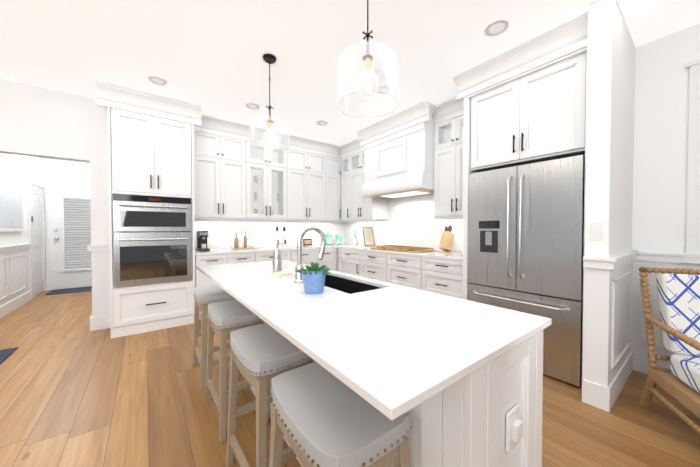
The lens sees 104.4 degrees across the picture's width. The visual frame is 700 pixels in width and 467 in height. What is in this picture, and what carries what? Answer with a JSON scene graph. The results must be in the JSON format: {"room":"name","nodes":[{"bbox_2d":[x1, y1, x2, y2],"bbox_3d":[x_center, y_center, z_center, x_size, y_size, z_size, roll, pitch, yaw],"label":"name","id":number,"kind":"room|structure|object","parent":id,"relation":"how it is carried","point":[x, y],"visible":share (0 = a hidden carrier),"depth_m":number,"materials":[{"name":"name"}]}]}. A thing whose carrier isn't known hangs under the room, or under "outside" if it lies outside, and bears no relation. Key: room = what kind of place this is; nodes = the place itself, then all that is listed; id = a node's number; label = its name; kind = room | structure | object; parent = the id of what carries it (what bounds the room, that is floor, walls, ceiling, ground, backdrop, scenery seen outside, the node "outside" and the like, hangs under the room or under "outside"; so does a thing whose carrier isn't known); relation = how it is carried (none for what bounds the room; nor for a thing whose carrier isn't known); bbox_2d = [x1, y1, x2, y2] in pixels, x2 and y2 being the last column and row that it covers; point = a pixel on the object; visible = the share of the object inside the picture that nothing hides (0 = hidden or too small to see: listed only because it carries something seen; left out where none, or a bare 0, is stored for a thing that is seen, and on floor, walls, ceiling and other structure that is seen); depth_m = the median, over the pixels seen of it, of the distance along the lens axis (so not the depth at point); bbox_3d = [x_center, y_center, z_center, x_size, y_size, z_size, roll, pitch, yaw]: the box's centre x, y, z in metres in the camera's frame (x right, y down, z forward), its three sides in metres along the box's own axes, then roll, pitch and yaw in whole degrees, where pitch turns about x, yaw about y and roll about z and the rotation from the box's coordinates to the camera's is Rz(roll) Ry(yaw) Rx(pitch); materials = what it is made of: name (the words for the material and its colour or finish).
{"room":"kitchen","nodes":[
{"label":"kitchen","id":0,"kind":"room"},
{"bbox_2d":[0,153,41,295],"bbox_3d":[-5.194,-0.241,4.018,0.200,2.820,3.350,-1,1,-37],"label":"wall","id":1,"kind":"structure","parent":0,"point":[31,167],"depth_m":4.59,"materials":[{"name":"white paint"}]},
{"bbox_2d":[0,155,23,231],"bbox_3d":[-5.033,-0.561,3.996,0.032,1.060,1.130,-1,1,-37],"label":"window","id":2,"kind":"structure","parent":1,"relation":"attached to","point":[11,197],"depth_m":4.05,"materials":[{"name":"white glass"}]},
{"bbox_2d":[0,177,45,318],"bbox_3d":[-5.096,0.102,4.098,0.045,2.130,3.350,-1,1,-37],"label":"wainscoting","id":3,"kind":"structure","parent":1,"relation":"attached to","point":[22,274],"depth_m":4.70,"materials":[{"name":"white paint"}]},
{"bbox_2d":[0,78,89,162],"bbox_3d":[-4.799,-0.209,2.124,4.050,2.820,0.150,-1,1,-37],"label":"wall","id":4,"kind":"structure","parent":0,"point":[38,121],"depth_m":3.04,"materials":[{"name":"white paint"}]},
{"bbox_2d":[42,158,89,289],"bbox_3d":[-5.728,-0.271,5.806,1.500,2.820,0.150,-1,1,-37],"label":"wall","id":5,"kind":"structure","parent":0,"point":[64,172],"depth_m":5.57,"materials":[{"name":"white paint"}]},
{"bbox_2d":[46,184,91,290],"bbox_3d":[-5.655,0.070,5.715,1.100,2.140,0.093,-1,1,-37],"label":"door","id":6,"kind":"structure","parent":5,"relation":"attached to","point":[68,214],"depth_m":5.61,"materials":[{"name":"white paint"}]},
{"bbox_2d":[89,97,108,244],"bbox_3d":[-4.111,-0.253,4.740,0.198,2.820,3.500,-1,1,-37],"label":"wall","id":7,"kind":"structure","parent":0,"point":[98,143],"depth_m":3.32,"materials":[{"name":"white paint"}]},
{"bbox_2d":[87,245,109,330],"bbox_3d":[-4.110,0.637,4.728,0.228,1.040,3.545,-1,1,-37],"label":"trim","id":8,"kind":"structure","parent":7,"relation":"attached to","point":[100,315],"depth_m":3.33,"materials":[{"name":"white paint"}]},
{"bbox_2d":[194,151,249,218],"bbox_3d":[-1.994,-0.694,4.153,0.798,0.921,0.370,-1,1,-37],"label":"upper cabinet","id":9,"kind":"object","parent":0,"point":[235,178],"depth_m":3.99,"materials":[{"name":"white paint"}]},
{"bbox_2d":[194,115,249,158],"bbox_3d":[-1.996,-1.377,4.140,0.791,0.547,0.370,-1,1,-37],"label":"upper cabinet","id":10,"kind":"object","parent":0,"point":[218,136],"depth_m":3.98,"materials":[{"name":"white paint"}]},
{"bbox_2d":[0,286,699,466],"bbox_3d":[-1.342,1.244,1.342,8.600,0.060,13.300,-1,1,-37],"label":"floor","id":11,"kind":"structure","parent":0,"point":[75,391],"depth_m":1.84,"materials":[{"name":"brown wood"}]},
{"bbox_2d":[0,347,17,363],"bbox_3d":[-3.475,1.192,2.269,0.710,0.012,0.850,-1,1,-37],"label":"mat","id":12,"kind":"object","parent":11,"relation":"on","point":[5,354],"visible":0.96,"depth_m":2.67,"materials":[{"name":"blue fabric"}]},
{"bbox_2d":[45,286,91,294],"bbox_3d":[-5.516,1.138,5.483,0.780,0.012,0.500,-1,1,-37],"label":"door mat","id":13,"kind":"object","parent":11,"relation":"on","point":[68,290],"visible":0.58,"depth_m":5.40,"materials":[{"name":"blue fabric"}]},
{"bbox_2d":[95,80,201,337],"bbox_3d":[-2.534,-0.232,3.514,1.008,2.818,0.753,-1,1,-37],"label":"tall cabinet","id":14,"kind":"object","parent":11,"relation":"on","point":[151,207],"visible":0.98,"depth_m":3.24,"materials":[{"name":"white paint"}]},
{"bbox_2d":[193,285,239,388],"bbox_3d":[-1.179,0.845,2.373,0.293,0.706,0.486,-1,1,-37],"label":"stool","id":15,"kind":"object","parent":11,"relation":"on","point":[204,296],"visible":0.73,"depth_m":2.21,"materials":[{"name":"fabric"}]},
{"bbox_2d":[195,252,254,319],"bbox_3d":[-1.918,0.726,4.067,0.785,0.884,0.637,-1,1,-37],"label":"base cabinet","id":16,"kind":"object","parent":11,"relation":"on","point":[212,258],"depth_m":3.72,"materials":[{"name":"white paint"}]},
{"bbox_2d":[195,244,355,255],"bbox_3d":[-1.070,0.254,4.693,2.904,0.034,0.645,-1,1,-37],"label":"countertop","id":17,"kind":"structure","parent":16,"relation":"on","point":[202,253],"depth_m":4.18,"materials":[{"name":"white stone"}]},
{"bbox_2d":[196,231,209,251],"bbox_3d":[-2.138,0.106,3.941,0.130,0.285,0.300,-1,1,-37],"label":"coffee maker","id":18,"kind":"object","parent":17,"relation":"on","point":[201,239],"visible":1,"depth_m":3.88,"materials":[{"name":"grey plastic"}]},
{"bbox_2d":[231,230,254,248],"bbox_3d":[-1.699,0.097,4.322,0.353,0.290,0.180,-1,1,-37],"label":"tray","id":19,"kind":"object","parent":17,"relation":"on","point":[237,242],"visible":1,"depth_m":4.32,"materials":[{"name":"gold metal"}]},
{"bbox_2d":[275,226,279,246],"bbox_3d":[-1.258,0.053,4.701,0.085,0.366,0.078,0,1,14],"label":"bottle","id":20,"kind":"object","parent":17,"relation":"on","point":[277,229],"depth_m":4.68,"materials":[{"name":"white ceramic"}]},
{"bbox_2d":[282,226,286,246],"bbox_3d":[-1.154,0.051,4.780,0.085,0.366,0.078,0,1,14],"label":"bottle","id":21,"kind":"object","parent":17,"relation":"on","point":[284,241],"depth_m":4.76,"materials":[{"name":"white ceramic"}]},
{"bbox_2d":[303,239,311,245],"bbox_3d":[-0.809,0.164,5.186,0.180,0.130,0.043,-1,1,-37],"label":"sign","id":22,"kind":"object","parent":17,"relation":"on","point":[306,242],"visible":1,"depth_m":5.17,"materials":[{"name":"brown plastic"}]},
{"bbox_2d":[325,233,343,244],"bbox_3d":[-0.341,0.104,5.456,0.415,0.239,0.204,-1,1,-37],"label":"plate","id":23,"kind":"object","parent":17,"relation":"on","point":[338,239],"visible":0.88,"depth_m":5.49,"materials":[{"name":"teal ceramic"}]},
{"bbox_2d":[205,299,268,441],"bbox_3d":[-0.781,0.854,1.846,0.293,0.706,0.486,-1,1,-37],"label":"stool","id":24,"kind":"object","parent":11,"relation":"on","point":[226,318],"visible":0.79,"depth_m":1.69,"materials":[{"name":"wood"}]},
{"bbox_2d":[226,323,312,466],"bbox_3d":[-0.390,0.863,1.327,0.302,0.706,0.492,-1,1,-37],"label":"stool","id":25,"kind":"object","parent":11,"relation":"on","point":[262,355],"visible":0.71,"depth_m":1.22,"materials":[{"name":"fabric"}]},
{"bbox_2d":[255,248,294,261],"bbox_3d":[-1.377,0.719,4.475,0.698,0.884,0.637,-1,1,-37],"label":"base cabinet","id":26,"kind":"object","parent":11,"relation":"on","point":[256,254],"depth_m":4.20,"materials":[{"name":"white paint"}]},
{"bbox_2d":[295,248,337,270],"bbox_3d":[-0.777,0.712,4.927,0.932,0.884,0.637,-1,1,-37],"label":"base cabinet","id":27,"kind":"object","parent":11,"relation":"on","point":[309,255],"depth_m":4.74,"materials":[{"name":"white paint"}]},
{"bbox_2d":[269,362,410,466],"bbox_3d":[-0.053,0.870,0.879,0.293,0.706,0.485,-1,1,-37],"label":"stool","id":28,"kind":"object","parent":11,"relation":"on","point":[321,416],"visible":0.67,"depth_m":0.78,"materials":[{"name":"fabric"}]},
{"bbox_2d":[338,249,356,275],"bbox_3d":[0.233,0.713,4.858,0.637,0.884,0.603,-1,1,-37],"label":"base cabinet","id":29,"kind":"object","parent":11,"relation":"on","point":[347,258],"depth_m":4.70,"materials":[{"name":"white paint"}]},
{"bbox_2d":[357,249,384,281],"bbox_3d":[0.582,0.721,4.395,0.637,0.884,0.684,-1,1,-37],"label":"base cabinet","id":30,"kind":"object","parent":11,"relation":"on","point":[371,265],"depth_m":4.21,"materials":[{"name":"white paint"}]},
{"bbox_2d":[240,262,550,466],"bbox_3d":[-0.159,0.759,1.735,0.544,0.897,2.266,-1,1,-37],"label":"kitchen island","id":31,"kind":"object","parent":11,"relation":"on","point":[492,418],"depth_m":0.78,"materials":[{"name":"white paint"}]},
{"bbox_2d":[196,260,551,419],"bbox_3d":[-0.296,0.300,1.633,0.800,0.022,2.290,-1,1,-37],"label":"island countertop","id":32,"kind":"structure","parent":31,"relation":"on","point":[397,347],"depth_m":0.86,"materials":[{"name":"white stone"}]},
{"bbox_2d":[267,241,293,278],"bbox_3d":[-0.471,0.170,1.830,0.110,0.230,0.200,-1,1,-37],"label":"soap dispenser","id":33,"kind":"object","parent":32,"relation":"on","point":[277,272],"visible":1,"depth_m":1.84,"materials":[{"name":"silver metal"}]},
{"bbox_2d":[290,226,325,282],"bbox_3d":[-0.255,0.120,1.684,0.217,0.334,0.113,-1,1,-37],"label":"faucet","id":34,"kind":"object","parent":32,"relation":"on","point":[299,265],"visible":0.79,"depth_m":1.62,"materials":[{"name":"silver metal"}]},
{"bbox_2d":[295,262,330,293],"bbox_3d":[-0.184,0.217,1.365,0.175,0.151,0.174,-1,1,-37],"label":"potted succulent","id":35,"kind":"object","parent":32,"relation":"on","point":[313,276],"visible":1,"depth_m":1.32,"materials":[{"name":"blue ceramic"}]},
{"bbox_2d":[324,274,379,293],"bbox_3d":[-0.091,0.428,1.683,0.303,0.231,0.698,-1,1,-37],"label":"sink basin","id":36,"kind":"object","parent":32,"relation":"in","point":[343,285],"depth_m":1.84,"materials":[{"name":"black metal"}]},
{"bbox_2d":[385,253,420,289],"bbox_3d":[0.971,0.729,3.879,0.637,0.884,0.610,-1,1,-37],"label":"base cabinet","id":37,"kind":"object","parent":11,"relation":"on","point":[403,269],"depth_m":3.68,"materials":[{"name":"white paint"}]},
{"bbox_2d":[421,257,462,298],"bbox_3d":[1.342,0.738,3.388,0.637,0.884,0.620,-1,1,-37],"label":"base cabinet","id":38,"kind":"object","parent":11,"relation":"on","point":[436,272],"depth_m":3.19,"materials":[{"name":"white paint"}]},
{"bbox_2d":[337,245,462,260],"bbox_3d":[0.777,0.264,4.122,0.645,0.034,2.486,-1,1,-37],"label":"countertop","id":39,"kind":"structure","parent":38,"relation":"on","point":[431,253],"depth_m":3.64,"materials":[{"name":"white stone"}]},
{"bbox_2d":[353,228,357,244],"bbox_3d":[0.102,0.061,5.286,0.114,0.331,0.103,-1,1,-37],"label":"vase","id":40,"kind":"object","parent":39,"relation":"on","point":[355,241],"visible":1,"depth_m":5.26,"materials":[{"name":"white ceramic"}]},
{"bbox_2d":[362,226,375,245],"bbox_3d":[0.343,0.049,4.997,0.084,0.368,0.290,-1,1,-37],"label":"framed picture","id":41,"kind":"object","parent":39,"relation":"on","point":[368,236],"visible":0.92,"depth_m":4.99,"materials":[{"name":"beige paper"}]},
{"bbox_2d":[370,245,435,252],"bbox_3d":[0.777,0.223,4.112,0.460,0.045,0.920,-1,1,-37],"label":"cooktop","id":42,"kind":"object","parent":39,"relation":"in","point":[403,248],"visible":1,"depth_m":3.98,"materials":[{"name":"brown wood"}]},
{"bbox_2d":[438,225,454,252],"bbox_3d":[1.299,0.071,3.651,0.232,0.364,0.110,-1,1,-37],"label":"knife block","id":43,"kind":"object","parent":39,"relation":"on","point":[447,239],"visible":1,"depth_m":3.62,"materials":[{"name":"brown wood"}]},
{"bbox_2d":[453,12,587,375],"bbox_3d":[1.738,-0.218,2.680,0.835,2.818,1.115,-1,1,-37],"label":"cabinet","id":44,"kind":"object","parent":11,"relation":"on","point":[525,103],"visible":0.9,"depth_m":2.38,"materials":[{"name":"white paint"}]},
{"bbox_2d":[468,155,584,386],"bbox_3d":[1.756,0.287,2.639,0.812,1.810,0.915,-1,1,-37],"label":"refrigerator","id":45,"kind":"object","parent":11,"relation":"on","point":[525,237],"visible":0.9,"depth_m":2.30,"materials":[{"name":"grey metal"}]},
{"bbox_2d":[639,267,699,433],"bbox_3d":[2.194,0.730,1.442,0.668,0.977,0.808,0,1,23],"label":"chair","id":46,"kind":"object","parent":11,"relation":"on","point":[678,324],"visible":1,"depth_m":1.70,"materials":[{"name":"white fabric"}]},
{"bbox_2d":[0,0,699,145],"bbox_3d":[-1.342,-1.645,1.293,8.600,0.080,13.300,-1,1,-37],"label":"ceiling","id":47,"kind":"structure","parent":0,"point":[207,55],"depth_m":2.33,"materials":[{"name":"white paint"}]},
{"bbox_2d":[148,76,167,84],"bbox_3d":[-2.046,-1.627,2.892,0.169,0.009,0.169,0,1,14],"label":"recessed light","id":48,"kind":"object","parent":47,"relation":"in","point":[154,79],"depth_m":2.89,"materials":[{"name":"white paint"}]},
{"bbox_2d":[246,103,259,108],"bbox_3d":[-1.247,-1.637,3.494,0.169,0.009,0.169,0,1,14],"label":"recessed light","id":49,"kind":"object","parent":47,"relation":"in","point":[250,105],"depth_m":3.49,"materials":[{"name":"white paint"}]},
{"bbox_2d":[250,54,289,156],"bbox_3d":[-0.743,-1.191,2.516,0.355,0.866,0.355,-1,1,-37],"label":"pendant light","id":50,"kind":"object","parent":47,"relation":"hanging from","point":[269,122],"visible":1,"depth_m":2.50,"materials":[{"name":"clear glass"}]},
{"bbox_2d":[316,121,327,125],"bbox_3d":[-0.419,-1.647,4.056,0.169,0.009,0.169,1,1,44],"label":"recessed light","id":51,"kind":"object","parent":47,"relation":"in","point":[322,123],"depth_m":4.06,"materials":[{"name":"white paint"}]},
{"bbox_2d":[337,0,398,118],"bbox_3d":[0.103,-1.175,1.576,0.355,0.866,0.355,-1,1,-37],"label":"pendant light","id":52,"kind":"object","parent":47,"relation":"hanging from","point":[367,58],"visible":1,"depth_m":1.53,"materials":[{"name":"clear glass"}]},
{"bbox_2d":[377,86,389,93],"bbox_3d":[0.373,-1.630,3.088,0.169,0.009,0.169,-1,1,-43],"label":"recessed light","id":53,"kind":"object","parent":47,"relation":"in","point":[383,86],"depth_m":3.10,"materials":[{"name":"white paint"}]},
{"bbox_2d":[485,19,508,35],"bbox_3d":[1.154,-1.614,2.136,0.169,0.009,0.169,0,1,14],"label":"recessed light","id":54,"kind":"object","parent":47,"relation":"in","point":[497,27],"depth_m":2.13,"materials":[{"name":"white paint"}]},
{"bbox_2d":[388,23,699,253],"bbox_3d":[2.771,-0.209,2.132,0.150,2.820,9.650,-1,1,-37],"label":"wall","id":55,"kind":"structure","parent":0,"point":[661,129],"depth_m":2.26,"materials":[{"name":"white paint"}]},
{"bbox_2d":[343,165,346,220],"bbox_3d":[0.070,-0.757,5.271,0.370,1.009,0.371,-1,1,-37],"label":"upper cabinet","id":56,"kind":"object","parent":55,"relation":"attached to","point":[344,166],"depth_m":5.21,"materials":[{"name":"white paint"}]},
{"bbox_2d":[343,145,362,160],"bbox_3d":[0.059,-1.571,5.273,0.370,0.197,0.289,-1,1,-37],"label":"upper cabinet","id":57,"kind":"object","parent":55,"relation":"attached to","point":[344,146],"depth_m":5.08,"materials":[{"name":"white paint"}]},
{"bbox_2d":[347,141,363,156],"bbox_3d":[0.241,-1.567,5.030,0.370,0.197,0.318,-1,1,-37],"label":"upper cabinet","id":58,"kind":"object","parent":55,"relation":"attached to","point":[353,149],"depth_m":4.90,"materials":[{"name":"white paint"}]},
{"bbox_2d":[359,141,363,152],"bbox_3d":[0.432,-1.563,4.777,0.370,0.197,0.316,-1,1,-37],"label":"upper cabinet","id":59,"kind":"object","parent":55,"relation":"attached to","point":[361,148],"depth_m":4.76,"materials":[{"name":"white paint"}]},
{"bbox_2d":[347,157,387,220],"bbox_3d":[0.319,-0.770,4.941,0.370,1.047,0.693,-1,1,-37],"label":"upper cabinet","id":60,"kind":"object","parent":55,"relation":"attached to","point":[359,208],"depth_m":4.82,"materials":[{"name":"white paint"}]},
{"bbox_2d":[357,101,434,198],"bbox_3d":[0.780,-1.119,4.091,0.650,1.064,1.360,-1,1,-37],"label":"range hood","id":61,"kind":"object","parent":55,"relation":"attached to","point":[399,155],"visible":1,"depth_m":3.78,"materials":[{"name":"white paint"}]},
{"bbox_2d":[345,218,462,251],"bbox_3d":[0.839,0.000,4.563,0.010,0.477,3.121,-1,1,-37],"label":"backsplash","id":62,"kind":"structure","parent":55,"relation":"attached to","point":[424,232],"depth_m":4.37,"materials":[{"name":"white tile"}]},
{"bbox_2d":[433,101,463,128],"bbox_3d":[1.350,-1.542,3.559,0.370,0.197,0.315,-1,1,-37],"label":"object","id":63,"kind":"object","parent":55,"relation":"attached to","point":[448,119],"depth_m":3.41,"materials":[{"name":"white paint"}]},
{"bbox_2d":[434,125,463,216],"bbox_3d":[1.445,-0.745,3.447,0.370,1.046,0.630,-1,1,-37],"label":"upper cabinet","id":64,"kind":"object","parent":55,"relation":"attached to","point":[448,147],"depth_m":3.43,"materials":[{"name":"white paint"}]},
{"bbox_2d":[455,97,463,120],"bbox_3d":[1.540,-1.538,3.308,0.370,0.197,0.315,-1,1,-37],"label":"upper cabinet","id":65,"kind":"object","parent":55,"relation":"attached to","point":[459,104],"depth_m":3.26,"materials":[{"name":"white paint"}]},
{"bbox_2d":[631,251,699,373],"bbox_3d":[4.033,0.711,0.311,0.045,1.040,5.198,-1,1,-37],"label":"trim","id":66,"kind":"structure","parent":55,"relation":"attached to","point":[639,344],"depth_m":2.31,"materials":[{"name":"white paint"}]},
{"bbox_2d":[682,59,699,263],"bbox_3d":[3.075,-0.542,1.673,0.190,1.560,1.280,-1,1,-37],"label":"window","id":67,"kind":"structure","parent":55,"relation":"attached to","point":[693,218],"depth_m":2.10,"materials":[{"name":"white paint"}]},
{"bbox_2d":[585,0,635,257],"bbox_3d":[2.080,-0.210,2.159,0.920,2.820,0.125,-1,1,-37],"label":"wall","id":68,"kind":"structure","parent":0,"point":[610,122],"depth_m":1.90,"materials":[{"name":"white paint"}]},
{"bbox_2d":[582,223,638,411],"bbox_3d":[2.076,0.560,2.141,0.965,1.280,0.170,-1,1,-37],"label":"trim","id":69,"kind":"structure","parent":68,"relation":"attached to","point":[607,341],"depth_m":1.90,"materials":[{"name":"white paint"}]},
{"bbox_3d":[-1.585,-0.254,4.796,3.900,2.820,0.150,-1,1,-37],"label":"wall oven","id":70,"kind":"object","parent":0,"visible":0},
{"bbox_2d":[195,219,344,249],"bbox_3d":[-1.261,-0.006,4.942,2.903,0.477,0.010,-1,1,-37],"label":"backsplash","id":71,"kind":"structure","parent":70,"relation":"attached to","point":[221,234],"depth_m":4.71,"materials":[{"name":"white tile"}]},
{"bbox_2d":[250,127,289,170],"bbox_3d":[-1.451,-1.384,4.551,0.785,0.547,0.370,-1,1,-37],"label":"upper cabinet","id":72,"kind":"object","parent":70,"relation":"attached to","point":[257,162],"depth_m":4.46,"materials":[{"name":"white paint"}]},
{"bbox_2d":[274,167,329,221],"bbox_3d":[-0.872,-0.708,4.999,0.889,0.921,0.370,-1,1,-37],"label":"upper cabinet","id":73,"kind":"object","parent":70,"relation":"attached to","point":[298,195],"depth_m":4.82,"materials":[{"name":"white paint"}]},
{"bbox_2d":[290,135,329,174],"bbox_3d":[-0.872,-1.391,4.987,0.875,0.547,0.370,-1,1,-37],"label":"upper cabinet","id":74,"kind":"object","parent":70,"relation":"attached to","point":[305,154],"depth_m":4.85,"materials":[{"name":"white paint"}]},
{"bbox_2d":[330,175,340,221],"bbox_3d":[-0.442,-0.714,5.323,0.426,0.921,0.370,-1,1,-37],"label":"upper cabinet","id":75,"kind":"object","parent":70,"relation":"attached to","point":[335,180],"depth_m":5.23,"materials":[{"name":"white paint"}]},
{"bbox_2d":[330,144,340,174],"bbox_3d":[-0.439,-1.397,5.313,0.419,0.547,0.370,-1,1,-37],"label":"upper cabinet","id":76,"kind":"object","parent":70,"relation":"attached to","point":[335,157],"depth_m":5.20,"materials":[{"name":"white paint"}]}
]}

